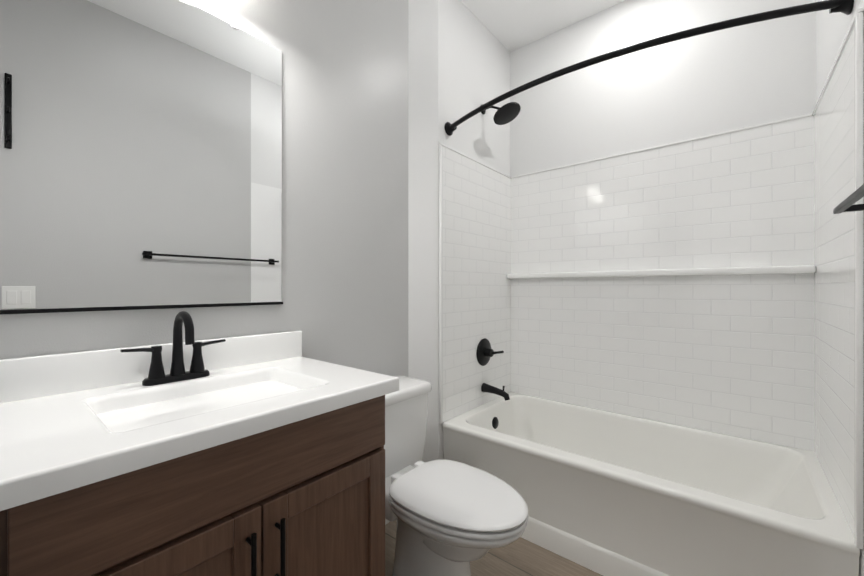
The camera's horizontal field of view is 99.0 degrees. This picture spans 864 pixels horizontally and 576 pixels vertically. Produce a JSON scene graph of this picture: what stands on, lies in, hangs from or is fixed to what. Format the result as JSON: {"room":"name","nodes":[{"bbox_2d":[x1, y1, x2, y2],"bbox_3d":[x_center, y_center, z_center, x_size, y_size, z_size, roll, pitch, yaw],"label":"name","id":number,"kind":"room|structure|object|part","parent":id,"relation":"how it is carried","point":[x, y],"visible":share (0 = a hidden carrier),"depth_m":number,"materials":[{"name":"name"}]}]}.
{"room":"bathroom","nodes":[
{"label":"bathroom","id":0,"kind":"room"},
{"bbox_2d":[0,0,407,376],"bbox_3d":[-0.929,-0.265,1.048,0.116,2.850,2.420,0,0,40],"label":"wall","id":1,"kind":"structure","parent":0,"point":[140,154],"depth_m":1.20,"materials":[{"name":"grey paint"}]},
{"bbox_3d":[-0.796,0.057,1.129,0.014,0.010,0.711,0,0,40],"label":"frame","id":2,"kind":"part","parent":1,"relation":"part of","materials":[{"name":"black metal"}]},
{"bbox_2d":[408,0,509,461],"bbox_3d":[0.211,-0.265,2.369,0.186,2.850,1.070,0,0,40],"label":"wall","id":3,"kind":"structure","parent":0,"point":[458,59],"depth_m":2.00,"materials":[{"name":"white paint"}]},
{"bbox_2d":[439,145,442,423],"bbox_3d":[0.049,-0.021,2.015,0.016,1.519,0.022,0,0,40],"label":"trim","id":4,"kind":"structure","parent":3,"relation":"attached to","point":[440,284],"depth_m":2.01,"materials":[{"name":"white plastic"}]},
{"bbox_2d":[443,146,510,421],"bbox_3d":[0.308,-0.021,2.334,0.008,1.519,0.800,0,0,40],"label":"wall","id":5,"kind":"structure","parent":3,"relation":"attached to","point":[476,251],"depth_m":2.26,"materials":[{"name":"tile"}]},
{"bbox_2d":[439,143,511,178],"bbox_3d":[0.292,-0.786,2.307,0.018,0.012,0.780,0,0,40],"label":"trim","id":6,"kind":"structure","parent":5,"relation":"on","point":[442,144],"depth_m":2.26,"materials":[{"name":"white tile"}]},
{"bbox_2d":[476,338,503,365],"bbox_3d":[0.369,0.408,2.333,0.086,0.173,0.193,0,0,40],"label":"tub valve","id":7,"kind":"object","parent":5,"relation":"attached to","point":[485,352],"visible":0.96,"depth_m":2.32,"materials":[{"name":"black metal"}]},
{"bbox_2d":[481,383,509,400],"bbox_3d":[0.400,0.643,2.295,0.183,0.086,0.060,0,0,40],"label":"tub spout","id":8,"kind":"object","parent":5,"relation":"attached to","point":[485,387],"visible":1,"depth_m":2.29,"materials":[{"name":"black metal"}]},
{"bbox_2d":[481,102,520,124],"bbox_3d":[0.421,-1.095,2.278,0.252,0.149,0.172,0,0,40],"label":"shower head","id":9,"kind":"object","parent":3,"relation":"attached to","point":[507,113],"visible":0.85,"depth_m":2.24},
{"bbox_2d":[444,0,853,135],"bbox_3d":[0.664,-0.895,1.571,1.532,0.073,0.246,0,0,40],"label":"shower curtain rod","id":10,"kind":"object","parent":3,"relation":"attached to","point":[841,6],"visible":1,"depth_m":1.31,"materials":[{"name":"black metal"}]},
{"bbox_2d":[385,519,602,575],"bbox_3d":[0.067,1.185,0.918,1.816,0.050,3.490,0,0,40],"label":"floor","id":11,"kind":"structure","parent":0,"point":[519,556],"depth_m":1.56,"materials":[{"name":"brown wood"}]},
{"bbox_2d":[0,311,398,575],"bbox_3d":[-0.558,0.613,0.982,0.566,1.095,0.785,0,0,40],"label":"bathroom vanity","id":12,"kind":"object","parent":11,"relation":"on","point":[257,455],"visible":1,"depth_m":0.82,"materials":[{"name":"brown wood"}]},
{"bbox_3d":[-0.381,0.392,0.820,0.020,0.151,0.738,0,0,40],"label":"drawer","id":13,"kind":"part","parent":12,"relation":"part of","materials":[{"name":"brown wood"}]},
{"bbox_2d":[0,331,398,510],"bbox_3d":[-0.562,0.281,0.985,0.557,0.225,0.785,0,0,40],"label":"countertop","id":14,"kind":"structure","parent":12,"relation":"on","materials":[{"name":"white stone"}]},
{"bbox_2d":[120,311,225,385],"bbox_3d":[-0.710,0.167,1.051,0.139,0.202,0.258,0,0,40],"label":"faucet","id":15,"kind":"object","parent":14,"relation":"on","point":[197,375],"depth_m":1.06,"materials":[{"name":"black metal"}]},
{"bbox_2d":[384,376,528,575],"bbox_3d":[-0.013,0.793,1.406,0.787,0.733,0.480,0,0,40],"label":"toilet","id":16,"kind":"object","parent":11,"relation":"on","point":[453,518],"visible":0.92,"depth_m":1.31,"materials":[{"name":"white ceramic"}]},
{"bbox_3d":[-0.193,0.676,1.555,0.316,0.407,0.456,0,0,40],"label":"tank","id":17,"kind":"part","parent":16,"relation":"part of","materials":[{"name":"white ceramic"}]},
{"bbox_3d":[-0.227,0.450,1.583,0.230,0.045,0.480,0,0,40],"label":"tank lid","id":18,"kind":"part","parent":16,"relation":"part of","materials":[{"name":"white ceramic"}]},
{"bbox_3d":[0.100,0.751,1.312,0.494,0.018,0.376,0,0,40],"label":"seat","id":19,"kind":"part","parent":16,"relation":"part of","materials":[{"name":"white plastic"}]},
{"bbox_3d":[0.092,0.739,1.319,0.513,0.044,0.374,0,0,40],"label":"lid","id":20,"kind":"part","parent":16,"relation":"part of","materials":[{"name":"white plastic"}]},
{"bbox_2d":[442,392,859,575],"bbox_3d":[0.891,0.950,1.845,1.524,0.420,0.805,0,0,40],"label":"tub","id":21,"kind":"object","parent":11,"relation":"on","point":[605,492],"visible":0.94,"depth_m":1.58,"materials":[{"name":"white ceramic"}]},
{"bbox_2d":[460,0,624,51],"bbox_3d":[0.067,-1.730,0.918,1.816,0.080,3.490,0,0,40],"label":"ceiling","id":22,"kind":"structure","parent":0,"point":[511,25],"depth_m":2.29,"materials":[{"name":"white paint"}]},
{"bbox_2d":[510,0,815,176],"bbox_3d":[1.148,-0.265,2.223,1.816,2.850,0.100,0,0,40],"label":"wall","id":23,"kind":"structure","parent":0,"point":[736,77],"depth_m":2.07,"materials":[{"name":"white paint"}]},
{"bbox_2d":[511,116,813,450],"bbox_3d":[1.147,-0.021,2.154,1.514,1.519,0.008,0,0,40],"label":"wall","id":24,"kind":"structure","parent":23,"relation":"attached to","point":[733,355],"depth_m":1.99,"materials":[{"name":"tile"}]},
{"bbox_2d":[512,114,808,177],"bbox_3d":[1.145,-0.786,2.151,1.530,0.012,0.014,0,0,40],"label":"trim","id":25,"kind":"structure","parent":24,"relation":"on","point":[806,115],"depth_m":2.00,"materials":[{"name":"white tile"}]},
{"bbox_2d":[507,265,815,278],"bbox_3d":[1.123,-0.084,2.126,1.512,0.037,0.064,0,0,40],"label":"shelf","id":26,"kind":"object","parent":24,"relation":"attached to","point":[796,269],"visible":1,"depth_m":1.94,"materials":[{"name":"white tile"}]},
{"bbox_2d":[816,0,863,575],"bbox_3d":[1.468,-0.265,1.263,0.100,2.850,1.170,0,0,40],"label":"wall","id":27,"kind":"structure","parent":0,"point":[832,30],"depth_m":1.45,"materials":[{"name":"white paint"}]},
{"bbox_2d":[814,24,854,537],"bbox_3d":[1.480,-0.021,1.363,0.008,1.519,0.800,0,0,40],"label":"wall","id":28,"kind":"structure","parent":27,"relation":"attached to","point":[834,295],"depth_m":1.29,"materials":[{"name":"tile"}]},
{"bbox_2d":[809,7,863,115],"bbox_3d":[1.456,-0.786,1.342,0.018,0.012,0.780,0,0,40],"label":"trim","id":29,"kind":"structure","parent":28,"relation":"on","point":[861,9],"depth_m":1.25,"materials":[{"name":"white tile"}]},
{"bbox_2d":[855,12,863,548],"bbox_3d":[1.215,-0.021,1.049,0.016,1.519,0.022,0,0,40],"label":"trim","id":30,"kind":"structure","parent":27,"relation":"attached to","point":[859,286],"depth_m":1.04,"materials":[{"name":"white plastic"}]},
{"bbox_3d":[0.354,-0.265,-0.080,0.100,2.850,2.320,0,0,40],"label":"wall","id":31,"kind":"structure","parent":0,"visible":0},
{"bbox_2d":[833,184,863,213],"bbox_3d":[0.869,-0.215,0.672,0.066,0.048,0.895,0,0,40],"label":"bar","id":32,"kind":"object","parent":31,"relation":"attached to","point":[846,204],"visible":1,"depth_m":0.94,"materials":[{"name":"black metal"}]}
]}

